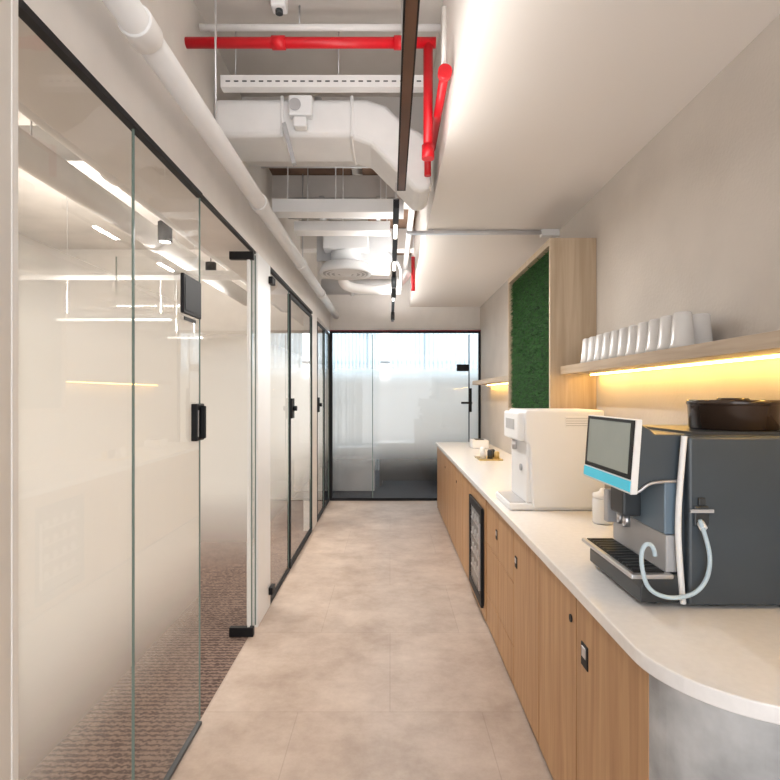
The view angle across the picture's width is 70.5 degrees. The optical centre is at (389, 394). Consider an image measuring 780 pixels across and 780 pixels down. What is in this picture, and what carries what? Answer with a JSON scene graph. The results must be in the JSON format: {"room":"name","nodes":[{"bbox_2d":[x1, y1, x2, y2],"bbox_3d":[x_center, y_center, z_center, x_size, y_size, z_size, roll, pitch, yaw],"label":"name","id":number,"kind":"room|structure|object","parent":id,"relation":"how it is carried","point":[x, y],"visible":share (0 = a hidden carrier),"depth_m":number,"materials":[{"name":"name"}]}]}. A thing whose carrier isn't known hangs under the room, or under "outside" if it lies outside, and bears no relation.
{"room":"office pantry corridor","nodes":[
{"label":"office pantry corridor","id":0,"kind":"room"},
{"bbox_2d":[0,0,10,779],"bbox_3d":[-0.966,0.300,-0.105,0.160,2.500,2.790,0,0,0],"label":"wall","id":1,"kind":"structure","parent":0,"point":[5,5],"depth_m":1.27,"materials":[{"name":"white paint"}]},
{"bbox_2d":[18,235,50,268],"bbox_3d":[-5.050,-1.650,3.325,0.100,1.000,9.650,0,0,0],"label":"wall","id":2,"kind":"structure","parent":0,"point":[28,250],"depth_m":7.76,"materials":[{"name":"white paint"}]},
{"bbox_2d":[18,257,131,742],"bbox_3d":[-0.900,0.300,1.618,0.001,2.460,0.615,0,0,0],"label":"film","id":3,"kind":"object","parent":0,"point":[75,335],"depth_m":1.55,"materials":[{"name":"white plastic"}]},
{"bbox_2d":[135,301,198,632],"bbox_3d":[-0.900,0.300,2.265,0.001,2.460,0.670,0,0,0],"label":"film","id":4,"kind":"object","parent":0,"point":[166,344],"depth_m":2.20,"materials":[{"name":"white plastic"}]},
{"bbox_2d":[18,0,329,330],"bbox_3d":[-1.043,-1.100,3.325,0.314,0.300,9.650,0,0,0],"label":"wall","id":5,"kind":"structure","parent":0,"point":[47,86],"depth_m":2.09,"materials":[{"name":"white paint"}]},
{"bbox_2d":[18,0,202,197],"bbox_3d":[-0.897,-0.939,1.955,0.028,0.022,1.290,0,0,0],"label":"channel","id":6,"kind":"object","parent":5,"relation":"attached to","point":[26,14],"visible":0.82,"depth_m":1.67,"materials":[{"name":"black metal"}]},
{"bbox_2d":[54,270,243,279],"bbox_3d":[-2.375,-1.020,4.700,2.250,0.040,0.200,0,0,0],"label":"cable tray","id":7,"kind":"object","parent":5,"relation":"attached to","point":[78,274],"visible":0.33,"depth_m":4.60,"materials":[{"name":"white metal"}]},
{"bbox_2d":[115,251,253,636],"bbox_3d":[-1.319,0.315,3.550,0.887,2.469,0.040,0,0,0],"label":"door","id":8,"kind":"structure","parent":5,"relation":"in","point":[224,367],"depth_m":3.55,"materials":[{"name":"clear glass"}]},
{"bbox_2d":[200,196,255,253],"bbox_3d":[-0.900,-0.943,3.130,0.022,0.015,1.060,0,0,0],"label":"channel","id":9,"kind":"object","parent":5,"relation":"attached to","point":[203,200],"visible":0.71,"depth_m":3.00,"materials":[{"name":"black metal"}]},
{"bbox_2d":[270,266,312,313],"bbox_3d":[-0.896,-0.938,5.180,0.029,0.025,2.220,0,0,0],"label":"channel","id":10,"kind":"object","parent":5,"relation":"attached to","point":[273,273],"visible":0.79,"depth_m":4.84,"materials":[{"name":"black metal"}]},
{"bbox_2d":[18,470,436,779],"bbox_3d":[-0.750,1.600,5.050,8.500,0.100,13.100,0,0,0],"label":"floor","id":11,"kind":"structure","parent":0,"point":[88,736],"depth_m":3.03,"materials":[{"name":"carpet"}]},
{"bbox_2d":[333,452,374,490],"bbox_3d":[-0.775,1.200,9.075,1.050,0.700,0.350,0,0,0],"label":"base cabinet","id":12,"kind":"object","parent":11,"relation":"on","point":[352,471],"visible":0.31,"depth_m":8.90,"materials":[{"name":"grey plastic"}]},
{"bbox_2d":[379,452,436,485],"bbox_3d":[0.650,1.180,9.650,1.700,0.740,0.700,0,0,0],"label":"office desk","id":13,"kind":"object","parent":11,"relation":"on","point":[393,466],"visible":0.27,"depth_m":9.33,"materials":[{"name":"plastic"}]},
{"bbox_2d":[390,333,477,371],"bbox_3d":[1.700,-0.005,11.300,3.400,3.090,0.109,0,0,0],"label":"sheer curtain","id":14,"kind":"object","parent":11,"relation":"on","point":[409,352],"visible":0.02,"depth_m":11.30,"materials":[{"name":"white fabric"}]},
{"bbox_2d":[140,0,317,280],"bbox_3d":[-1.135,-1.700,3.325,0.130,0.900,9.650,0,0,0],"label":"wall","id":15,"kind":"structure","parent":0,"point":[177,20],"depth_m":3.08,"materials":[{"name":"white paint"}]},
{"bbox_2d":[261,167,367,167],"bbox_3d":[-0.475,-1.870,4.500,1.150,0.040,0.040,0,0,0],"label":"conduit pipe","id":16,"kind":"object","parent":15,"relation":"attached to","point":[261,167],"visible":0.2,"depth_m":4.49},
{"bbox_2d":[18,0,442,248],"bbox_3d":[-1.835,-2.250,5.050,6.530,0.200,13.100,0,0,0],"label":"ceiling","id":17,"kind":"structure","parent":0,"point":[48,218],"depth_m":3.58,"materials":[{"name":"paint"}]},
{"bbox_2d":[18,125,82,160],"bbox_3d":[-2.665,-1.800,3.400,2.670,0.700,0.200,0,0,0],"label":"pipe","id":18,"kind":"object","parent":17,"relation":"hanging from","point":[38,133],"visible":0.02,"depth_m":3.31,"materials":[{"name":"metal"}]},
{"bbox_2d":[18,120,246,305],"bbox_3d":[-1.950,-1.672,4.000,0.212,0.956,7.000,0,0,0],"label":"ceiling beam","id":19,"kind":"structure","parent":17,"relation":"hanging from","point":[36,159],"depth_m":3.58,"materials":[{"name":"metal"}]},
{"bbox_2d":[18,101,284,312],"bbox_3d":[-1.450,-1.631,4.000,0.118,1.039,7.000,0,0,0],"label":"pipe","id":20,"kind":"object","parent":17,"relation":"hanging from","point":[22,109],"visible":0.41,"depth_m":2.82,"materials":[{"name":"metal"}]},
{"bbox_2d":[158,220,171,243],"bbox_3d":[-1.630,-1.629,4.000,0.100,1.043,0.100,0,0,0],"label":"pendant lamp","id":21,"kind":"object","parent":17,"relation":"hanging from","point":[164,231],"visible":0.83,"depth_m":3.96,"materials":[{"name":"black metal"}]},
{"bbox_2d":[176,232,203,338],"bbox_3d":[-2.300,-1.393,6.200,0.400,1.515,0.060,0,0,0],"label":"pendant lamp","id":22,"kind":"object","parent":17,"relation":"hanging from","point":[201,333],"visible":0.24,"depth_m":6.20,"materials":[{"name":"white plastic"}]},
{"bbox_2d":[205,258,215,269],"bbox_3d":[-1.720,-1.649,5.300,0.100,1.003,0.100,0,0,0],"label":"pendant lamp","id":23,"kind":"object","parent":17,"relation":"hanging from","point":[209,265],"visible":0.27,"depth_m":5.26,"materials":[{"name":"black metal"}]},
{"bbox_2d":[102,0,338,318],"bbox_3d":[-0.790,-1.628,3.800,0.109,1.044,8.600,0,0,0],"label":"pipe","id":24,"kind":"object","parent":17,"relation":"hanging from","point":[135,21],"visible":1,"depth_m":2.26,"materials":[{"name":"metal"}]},
{"bbox_2d":[270,0,287,15],"bbox_3d":[-0.590,-2.090,2.940,0.080,0.120,0.080,0,0,0],"label":"security camera","id":25,"kind":"object","parent":17,"relation":"attached to","point":[279,7],"depth_m":2.92,"materials":[{"name":"white plastic"}]},
{"bbox_2d":[184,6,451,176],"bbox_3d":[-0.394,-1.562,2.910,1.352,0.644,0.820,0,0,0],"label":"pipe","id":26,"kind":"object","parent":17,"relation":"hanging from","point":[431,122],"visible":0.95,"depth_m":2.88,"materials":[{"name":"red metal"}]},
{"bbox_2d":[199,5,440,30],"bbox_3d":[-0.385,-2.081,3.050,1.330,0.138,0.036,0,0,0],"label":"conduit pipe","id":27,"kind":"object","parent":17,"relation":"hanging from","point":[202,27],"visible":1,"depth_m":3.04,"materials":[{"name":"metal"}]},
{"bbox_2d":[220,31,422,92],"bbox_3d":[-0.370,-1.965,3.219,1.220,0.370,0.062,0,0,0],"label":"cable tray","id":28,"kind":"object","parent":17,"relation":"hanging from","point":[235,83],"visible":0.8,"depth_m":3.19,"materials":[{"name":"metal"}]},
{"bbox_2d":[217,95,430,210],"bbox_3d":[-0.410,-1.515,3.485,1.320,0.571,0.490,0,0,0],"label":"air duct","id":29,"kind":"object","parent":17,"relation":"hanging from","point":[299,128],"visible":0.87,"depth_m":3.32,"materials":[{"name":"white metal"}]},
{"bbox_2d":[272,167,392,217],"bbox_3d":[-0.425,-1.699,4.295,0.950,0.598,0.150,0,0,0],"label":"channel","id":30,"kind":"object","parent":17,"relation":"hanging from","point":[283,208],"visible":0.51,"depth_m":4.22,"materials":[{"name":"white metal"}]},
{"bbox_2d":[272,175,408,208],"bbox_3d":[-0.390,-1.870,5.100,1.360,0.240,0.200,0,0,0],"label":"ceiling beam","id":31,"kind":"structure","parent":17,"relation":"attached to","point":[355,186],"depth_m":5.00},
{"bbox_2d":[294,168,389,235],"bbox_3d":[-0.400,-1.684,4.680,0.800,0.628,0.160,0,0,0],"label":"channel","id":32,"kind":"object","parent":17,"relation":"hanging from","point":[301,228],"visible":0.79,"depth_m":4.60,"materials":[{"name":"white metal"}]},
{"bbox_2d":[301,229,412,252],"bbox_3d":[-0.390,-1.870,6.700,1.360,0.240,0.200,0,0,0],"label":"ceiling beam","id":33,"kind":"structure","parent":17,"relation":"attached to","point":[309,242],"depth_m":6.60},
{"bbox_2d":[321,279,400,295],"bbox_3d":[-0.375,-1.731,7.300,1.050,0.838,0.236,0,0,0],"label":"duct","id":34,"kind":"object","parent":17,"relation":"hanging from","point":[331,286],"visible":0.46,"depth_m":7.22,"materials":[{"name":"metal"}]},
{"bbox_2d":[317,219,410,293],"bbox_3d":[-0.228,-1.635,5.700,0.945,1.010,1.400,0,0,0],"label":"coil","id":35,"kind":"object","parent":17,"relation":"hanging from","point":[342,259],"visible":0.86,"depth_m":5.27,"materials":[{"name":"white metal"}]},
{"bbox_2d":[288,196,403,220],"bbox_3d":[-0.390,-1.650,4.880,1.020,0.212,0.212,0,0,0],"label":"duct","id":36,"kind":"object","parent":35,"relation":"attached to","point":[401,202],"visible":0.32,"depth_m":4.82,"materials":[{"name":"white metal"}]},
{"bbox_2d":[320,259,371,279],"bbox_3d":[-0.420,-1.195,5.250,0.500,0.130,0.500,0,0,0],"label":"diffuser","id":37,"kind":"object","parent":35,"relation":"attached to","point":[336,269],"depth_m":5.12,"materials":[{"name":"white plastic"}]},
{"bbox_2d":[391,191,398,321],"bbox_3d":[0.035,-1.450,5.500,0.048,1.000,4.800,0,0,0],"label":"lamp","id":38,"kind":"object","parent":17,"relation":"hanging from","point":[395,201],"visible":0.96,"depth_m":4.13,"materials":[{"name":"black metal"}]},
{"bbox_2d":[397,0,419,190],"bbox_3d":[0.058,-1.598,1.320,0.044,1.104,3.040,0,0,0],"label":"lamp","id":39,"kind":"object","parent":17,"relation":"hanging from","point":[409,24],"visible":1,"depth_m":1.85,"materials":[{"name":"black metal"}]},
{"bbox_2d":[403,207,414,269],"bbox_3d":[0.200,-1.700,6.050,0.060,0.060,3.500,0,0,0],"label":"lamp","id":40,"kind":"object","parent":17,"relation":"attached to","point":[411,212],"visible":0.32,"depth_m":5.90,"materials":[{"name":"white plastic"}]},
{"bbox_2d":[411,221,414,290],"bbox_3d":[0.260,-1.660,6.200,0.044,0.980,0.044,0,0,0],"label":"pipe","id":41,"kind":"object","parent":17,"relation":"hanging from","point":[413,257],"visible":0.93,"depth_m":6.18,"materials":[{"name":"red metal"}]},
{"bbox_2d":[406,229,559,236],"bbox_3d":[0.729,-1.275,4.350,1.198,0.050,0.060,0,0,0],"label":"rail","id":42,"kind":"object","parent":17,"relation":"attached to","point":[544,232],"visible":1,"depth_m":4.33,"materials":[{"name":"metal"}]},
{"bbox_2d":[200,331,302,499],"bbox_3d":[-3.043,0.300,8.200,4.114,2.500,0.100,0,0,0],"label":"wall","id":43,"kind":"structure","parent":0,"point":[278,339],"depth_m":8.15,"materials":[{"name":"white paint"}]},
{"bbox_2d":[51,249,479,331],"bbox_3d":[-1.835,-1.550,8.210,6.530,1.200,0.120,0,0,0],"label":"header","id":44,"kind":"object","parent":43,"relation":"attached to","point":[219,312],"depth_m":8.15,"materials":[{"name":"white paint"}]},
{"bbox_2d":[250,253,269,626],"bbox_3d":[-0.918,0.300,3.875,0.075,2.500,0.390,0,0,0],"label":"wall column","id":45,"kind":"structure","parent":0,"point":[262,267],"depth_m":3.75,"materials":[{"name":"white paint"}]},
{"bbox_2d":[269,583,274,594],"bbox_3d":[-0.866,1.425,4.050,0.029,0.050,0.100,0,0,0],"label":"cap","id":46,"kind":"object","parent":45,"relation":"attached to","point":[272,586],"visible":1,"depth_m":4.01,"materials":[{"name":"black metal"}]},
{"bbox_2d":[269,276,274,285],"bbox_3d":[-0.866,-0.835,4.050,0.029,0.050,0.100,0,0,0],"label":"door hinge","id":47,"kind":"structure","parent":45,"relation":"attached to","point":[271,278],"depth_m":4.00,"materials":[{"name":"black metal"}]},
{"bbox_2d":[270,351,287,506],"bbox_3d":[-0.900,0.300,4.480,0.001,2.460,0.800,0,0,0],"label":"film","id":48,"kind":"object","parent":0,"point":[278,362],"depth_m":4.46,"materials":[{"name":"white plastic"}]},
{"bbox_2d":[269,168,351,174],"bbox_3d":[-0.710,-2.025,4.800,0.720,0.050,1.200,0,0,0],"label":"board","id":49,"kind":"object","parent":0,"point":[275,171],"depth_m":4.94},
{"bbox_2d":[242,97,422,166],"bbox_3d":[-0.390,-1.940,4.080,1.360,0.420,0.200,0,0,0],"label":"ceiling beam","id":50,"kind":"structure","parent":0,"point":[392,103],"depth_m":3.98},
{"bbox_2d":[333,372,371,451],"bbox_3d":[-0.560,0.310,8.135,0.600,2.400,0.001,0,0,0],"label":"film","id":51,"kind":"object","parent":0,"point":[352,391],"depth_m":8.13,"materials":[{"name":"white plastic"}]},
{"bbox_2d":[170,501,553,779],"bbox_3d":[0.262,1.600,3.325,2.336,0.100,9.650,0,0,0],"label":"floor","id":52,"kind":"structure","parent":0,"point":[376,656],"depth_m":3.04,"materials":[{"name":"concrete"}]},
{"bbox_2d":[11,0,17,779],"bbox_3d":[-0.894,0.300,1.300,0.024,2.500,0.020,0,0,0],"label":"wall column","id":53,"kind":"structure","parent":52,"relation":"on","point":[14,3],"depth_m":1.30,"materials":[{"name":"white paint"}]},
{"bbox_2d":[163,721,201,779],"bbox_3d":[-0.896,1.542,1.955,0.020,0.015,1.290,0,0,0],"label":"channel","id":54,"kind":"object","parent":52,"relation":"on","point":[197,726],"visible":1,"depth_m":2.38,"materials":[{"name":"metal"}]},
{"label":"pane","id":55,"kind":"object","parent":54,"relation":"on","visible":0},
{"bbox_2d":[134,129,134,779],"bbox_3d":[-0.897,0.300,1.930,0.008,2.460,0.002,0,0,0],"label":"pane edge","id":56,"kind":"object","parent":55,"relation":"attached to","point":[134,129],"visible":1,"depth_m":1.93,"materials":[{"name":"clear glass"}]},
{"bbox_2d":[184,316,195,323],"bbox_3d":[-0.887,-0.333,2.450,0.003,0.015,0.140,0,0,0],"label":"label","id":57,"kind":"object","parent":55,"relation":"attached to","point":[185,318],"visible":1,"depth_m":2.45,"materials":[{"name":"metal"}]},
{"bbox_2d":[180,273,200,318],"bbox_3d":[-0.882,-0.435,2.450,0.016,0.170,0.220,0,0,0],"label":"housing","id":58,"kind":"object","parent":55,"relation":"attached to","point":[182,275],"visible":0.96,"depth_m":2.34,"materials":[{"name":"black metal"}]},
{"bbox_2d":[185,277,200,315],"bbox_3d":[-0.873,-0.435,2.450,0.002,0.140,0.190,0,0,0],"label":"display","id":59,"kind":"object","parent":58,"relation":"attached to","point":[192,289],"visible":1,"depth_m":2.44,"materials":[{"name":"black glass"}]},
{"bbox_2d":[191,403,205,440],"bbox_3d":[-0.883,0.125,2.550,0.065,0.170,0.100,0,0,0],"label":"door lock","id":60,"kind":"object","parent":55,"relation":"attached to","point":[198,411],"visible":0.84,"depth_m":2.51,"materials":[{"name":"black metal"}]},
{"bbox_2d":[199,198,199,719],"bbox_3d":[-0.897,0.300,2.600,0.008,2.460,0.002,0,0,0],"label":"pane edge","id":61,"kind":"object","parent":55,"relation":"attached to","point":[199,198],"visible":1,"depth_m":2.60,"materials":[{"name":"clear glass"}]},
{"bbox_2d":[251,255,255,625],"bbox_3d":[-0.897,0.300,3.627,0.008,2.460,0.097,0,0,0],"label":"pane","id":62,"kind":"object","parent":52,"relation":"on","point":[253,347],"visible":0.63,"depth_m":3.64,"materials":[{"name":"clear glass"}]},
{"bbox_2d":[270,568,289,604],"bbox_3d":[-0.900,1.540,4.475,0.032,0.020,0.810,0,0,0],"label":"channel","id":63,"kind":"object","parent":52,"relation":"on","point":[277,587],"visible":0.79,"depth_m":4.48,"materials":[{"name":"black metal"}]},
{"label":"pane","id":64,"kind":"object","parent":63,"relation":"on","visible":0},
{"bbox_2d":[288,290,288,567],"bbox_3d":[-0.897,0.300,4.880,0.008,2.460,0.002,0,0,0],"label":"pane edge","id":65,"kind":"object","parent":64,"relation":"attached to","point":[288,290],"visible":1,"depth_m":4.88,"materials":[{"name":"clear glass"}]},
{"bbox_2d":[303,312,316,530],"bbox_3d":[-0.936,0.300,6.495,0.100,2.500,0.410,0,0,0],"label":"wall pier","id":66,"kind":"object","parent":52,"relation":"on","point":[306,319],"visible":0.64,"depth_m":6.31,"materials":[{"name":"white paint"}]},
{"bbox_2d":[287,294,311,568],"bbox_3d":[-0.874,0.323,5.585,0.075,2.445,1.370,0,0,0],"label":"door","id":67,"kind":"structure","parent":66,"relation":"attached to","point":[300,374],"depth_m":5.43,"materials":[{"name":"clear glass"}]},
{"bbox_2d":[317,321,324,521],"bbox_3d":[-0.874,0.323,7.085,0.075,2.445,0.730,0,0,0],"label":"door","id":68,"kind":"structure","parent":66,"relation":"attached to","point":[320,329],"depth_m":7.12,"materials":[{"name":"clear glass"}]},
{"bbox_2d":[330,497,436,500],"bbox_3d":[0.222,1.530,8.120,2.216,0.040,0.060,0,0,0],"label":"frame","id":69,"kind":"object","parent":52,"relation":"on","point":[333,498],"visible":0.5,"depth_m":8.09,"materials":[{"name":"black metal"}]},
{"bbox_2d":[330,333,332,497],"bbox_3d":[-0.866,0.300,8.120,0.040,2.420,0.060,0,0,0],"label":"frame","id":70,"kind":"object","parent":69,"relation":"on","point":[331,334],"visible":0.86,"depth_m":8.09,"materials":[{"name":"black metal"}]},
{"bbox_2d":[372,334,372,497],"bbox_3d":[-0.256,0.310,8.123,0.012,2.400,0.017,0,0,0],"label":"joint","id":71,"kind":"object","parent":69,"relation":"on","point":[372,334],"visible":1,"depth_m":8.12,"materials":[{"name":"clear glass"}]},
{"bbox_2d":[468,334,469,441],"bbox_3d":[1.163,0.310,8.123,0.015,2.400,0.017,0,0,0],"label":"joint","id":72,"kind":"object","parent":69,"relation":"on","point":[469,334],"visible":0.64,"depth_m":8.12,"materials":[{"name":"black metal"}]},
{"bbox_2d":[478,333,480,438],"bbox_3d":[1.315,0.300,8.120,0.030,2.420,0.060,0,0,0],"label":"frame","id":73,"kind":"object","parent":69,"relation":"on","point":[479,334],"visible":0.64,"depth_m":8.09,"materials":[{"name":"black metal"}]},
{"label":"pane","id":74,"kind":"object","parent":69,"relation":"on","visible":0},
{"bbox_2d":[457,364,467,370],"bbox_3d":[1.065,-0.400,8.104,0.170,0.100,0.029,0,0,0],"label":"reader","id":75,"kind":"object","parent":74,"relation":"attached to","point":[460,367],"visible":1,"depth_m":8.09,"materials":[{"name":"black metal"}]},
{"bbox_2d":[436,442,779,779],"bbox_3d":[0.969,1.100,4.370,0.718,0.900,6.500,0,0,0],"label":"counter","id":76,"kind":"object","parent":52,"relation":"on","point":[609,684],"depth_m":1.74,"materials":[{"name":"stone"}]},
{"bbox_2d":[470,439,488,447],"bbox_3d":[1.100,0.597,6.825,0.200,0.106,0.250,0,0,0],"label":"box","id":77,"kind":"object","parent":76,"relation":"on","point":[474,443],"visible":0.99,"depth_m":6.70,"materials":[{"name":"white cardboard"}]},
{"bbox_2d":[475,447,502,460],"bbox_3d":[1.000,0.591,5.600,0.240,0.116,0.300,0,0,0],"label":"tray","id":78,"kind":"object","parent":76,"relation":"on","point":[492,455],"visible":1,"depth_m":5.50,"materials":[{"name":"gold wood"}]},
{"bbox_2d":[480,451,485,458],"bbox_3d":[0.930,0.599,5.520,0.056,0.071,0.056,0,0,0],"label":"jar","id":79,"kind":"object","parent":78,"relation":"on","point":[482,454],"depth_m":5.50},
{"bbox_2d":[487,449,492,458],"bbox_3d":[1.000,0.589,5.520,0.056,0.092,0.056,0,0,0],"label":"jar","id":80,"kind":"object","parent":78,"relation":"on","point":[489,453],"depth_m":5.50,"materials":[{"name":"plastic"}]},
{"bbox_2d":[494,451,499,458],"bbox_3d":[1.070,0.599,5.530,0.056,0.071,0.056,0,0,0],"label":"jar","id":81,"kind":"object","parent":78,"relation":"on","point":[496,454],"depth_m":5.51,"materials":[{"name":"gold metal"}]},
{"bbox_2d":[496,408,603,509],"bbox_3d":[0.940,0.367,3.303,0.540,0.564,0.435,0,0,0],"label":"water dispenser","id":82,"kind":"object","parent":76,"relation":"on","point":[548,445],"visible":0.9,"depth_m":3.09,"materials":[{"name":"white plastic"}]},
{"bbox_2d":[512,439,516,448],"bbox_3d":[0.745,0.290,3.300,0.028,0.060,0.028,0,0,0],"label":"tap","id":83,"kind":"object","parent":82,"relation":"on","point":[514,442],"depth_m":3.29,"materials":[{"name":"metal"}]},
{"bbox_2d":[565,416,587,426],"bbox_3d":[1.075,0.150,3.089,0.190,0.060,0.004,0,0,0],"label":"vent","id":84,"kind":"object","parent":82,"relation":"attached to","point":[570,421],"depth_m":3.09,"materials":[{"name":"grey plastic"}]},
{"bbox_2d":[592,488,612,524],"bbox_3d":[1.080,0.562,2.800,0.100,0.176,0.100,0,0,0],"label":"sugar canister","id":85,"kind":"object","parent":76,"relation":"on","point":[598,496],"visible":0.59,"depth_m":2.77,"materials":[{"name":"white ceramic"}]},
{"bbox_2d":[582,398,779,604],"bbox_3d":[1.020,0.330,1.880,0.579,0.640,0.480,0,0,0],"label":"coffee machine","id":86,"kind":"object","parent":76,"relation":"on","point":[693,509],"visible":1,"depth_m":1.68,"materials":[{"name":"black metal"}]},
{"bbox_2d":[582,538,673,578],"bbox_3d":[0.800,0.554,1.900,0.130,0.015,0.440,0,0,0],"label":"drip tray","id":87,"kind":"object","parent":86,"relation":"on","point":[620,553],"depth_m":1.83,"materials":[{"name":"metal"}]},
{"bbox_2d":[690,498,713,525],"bbox_3d":[0.940,0.352,1.665,0.070,0.085,0.011,0,0,0],"label":"socket","id":88,"kind":"object","parent":86,"relation":"attached to","point":[700,508],"depth_m":1.66,"materials":[{"name":"plastic"}]},
{"bbox_3d":[-0.896,1.528,7.775,0.029,0.035,0.566,0,0,0],"label":"rail","id":89,"kind":"object","parent":52,"relation":"on","visible":0},
{"bbox_2d":[325,332,329,503],"bbox_3d":[-0.896,0.323,7.786,0.029,2.445,0.588,0,0,0],"label":"pane","id":90,"kind":"object","parent":89,"relation":"on","point":[326,334],"depth_m":7.91,"materials":[{"name":"clear glass"}]},
{"bbox_2d":[380,361,389,363],"bbox_3d":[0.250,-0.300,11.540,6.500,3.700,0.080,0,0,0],"label":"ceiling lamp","id":91,"kind":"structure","parent":0,"point":[381,362],"depth_m":11.50,"materials":[{"name":"glass"}]},
{"bbox_2d":[362,168,416,254],"bbox_3d":[0.020,-2.025,6.100,0.540,0.050,3.600,0,0,0],"label":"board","id":92,"kind":"object","parent":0,"point":[402,224],"depth_m":6.29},
{"bbox_2d":[373,372,467,451],"bbox_3d":[0.452,0.310,8.135,1.415,2.400,0.001,0,0,0],"label":"film","id":93,"kind":"object","parent":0,"point":[413,411],"depth_m":8.13,"materials":[{"name":"white plastic"}]},
{"bbox_2d":[470,372,477,438],"bbox_3d":[1.232,0.310,8.135,0.135,2.400,0.001,0,0,0],"label":"film","id":94,"kind":"object","parent":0,"point":[473,375],"depth_m":8.13,"materials":[{"name":"white plastic"}]},
{"bbox_2d":[410,0,779,306],"bbox_3d":[0.810,-1.725,3.325,1.040,0.850,9.650,0,0,0],"label":"ceiling soffit","id":95,"kind":"structure","parent":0,"point":[546,101],"depth_m":2.52,"materials":[{"name":"white paint"}]},
{"bbox_2d":[480,14,779,488],"bbox_3d":[1.380,-0.300,3.325,0.100,3.700,9.650,0,0,0],"label":"wall","id":96,"kind":"structure","parent":0,"point":[691,222],"depth_m":2.43,"materials":[{"name":"beige paint"}]},
{"bbox_2d":[472,375,507,385],"bbox_3d":[1.209,-0.153,6.075,0.238,0.058,2.450,0,0,0],"label":"wall shelf","id":97,"kind":"object","parent":96,"relation":"attached to","point":[503,379],"visible":0.61,"depth_m":6.06,"materials":[{"name":"brown wood"}]},
{"bbox_2d":[508,238,595,410],"bbox_3d":[1.178,-0.430,4.188,0.300,1.160,1.275,0,0,0],"label":"moss wall panel","id":98,"kind":"object","parent":96,"relation":"attached to","point":[552,295],"visible":1,"depth_m":3.55,"materials":[{"name":"brown wood"}]},
{"bbox_2d":[560,330,779,374],"bbox_3d":[1.209,-0.153,2.215,0.238,0.058,2.630,0,0,0],"label":"wall shelf","id":99,"kind":"object","parent":96,"relation":"attached to","point":[766,345],"visible":1,"depth_m":2.07,"materials":[{"name":"brown wood"}]},
{"bbox_2d":[580,311,712,362],"bbox_3d":[1.200,-0.254,2.705,0.196,0.143,1.164,0,0,0],"label":"tumblers","id":100,"kind":"object","parent":99,"relation":"on","point":[682,328],"visible":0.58,"depth_m":2.35,"materials":[{"name":"white ceramic"}]},
{"bbox_3d":[-3.050,-0.300,9.935,0.100,3.700,3.330,0,0,0],"label":"wall","id":101,"kind":"structure","parent":0,"visible":0},
{"bbox_2d":[329,332,379,469],"bbox_3d":[-1.600,-0.005,11.300,2.800,3.090,0.109,0,0,0],"label":"sheer curtain","id":102,"kind":"object","parent":101,"relation":"hanging from","point":[352,352],"visible":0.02,"depth_m":11.30,"materials":[{"name":"white fabric"}]},
{"bbox_2d":[330,331,480,332],"bbox_3d":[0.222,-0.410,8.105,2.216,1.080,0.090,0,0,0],"label":"frame","id":103,"kind":"object","parent":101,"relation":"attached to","point":[330,331],"depth_m":8.09,"materials":[{"name":"black metal"}]},
{"bbox_2d":[329,330,480,330],"bbox_3d":[0.222,-0.943,8.082,2.216,0.015,0.014,0,0,0],"label":"trim","id":104,"kind":"structure","parent":103,"relation":"attached to","point":[329,330],"depth_m":8.07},
{"bbox_2d":[469,388,471,411],"bbox_3d":[1.180,0.075,8.104,0.040,0.350,0.029,0,0,0],"label":"handle plate","id":105,"kind":"object","parent":103,"relation":"attached to","point":[470,389],"visible":1,"depth_m":8.09,"materials":[{"name":"black metal"}]},
{"label":"pane","id":106,"kind":"object","parent":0,"visible":0},
{"bbox_2d":[132,129,133,779],"bbox_3d":[-0.897,0.300,1.925,0.008,2.460,0.002,0,0,0],"label":"pane edge","id":107,"kind":"object","parent":106,"relation":"attached to","point":[132,129],"visible":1,"depth_m":1.92,"materials":[{"name":"clear glass"}]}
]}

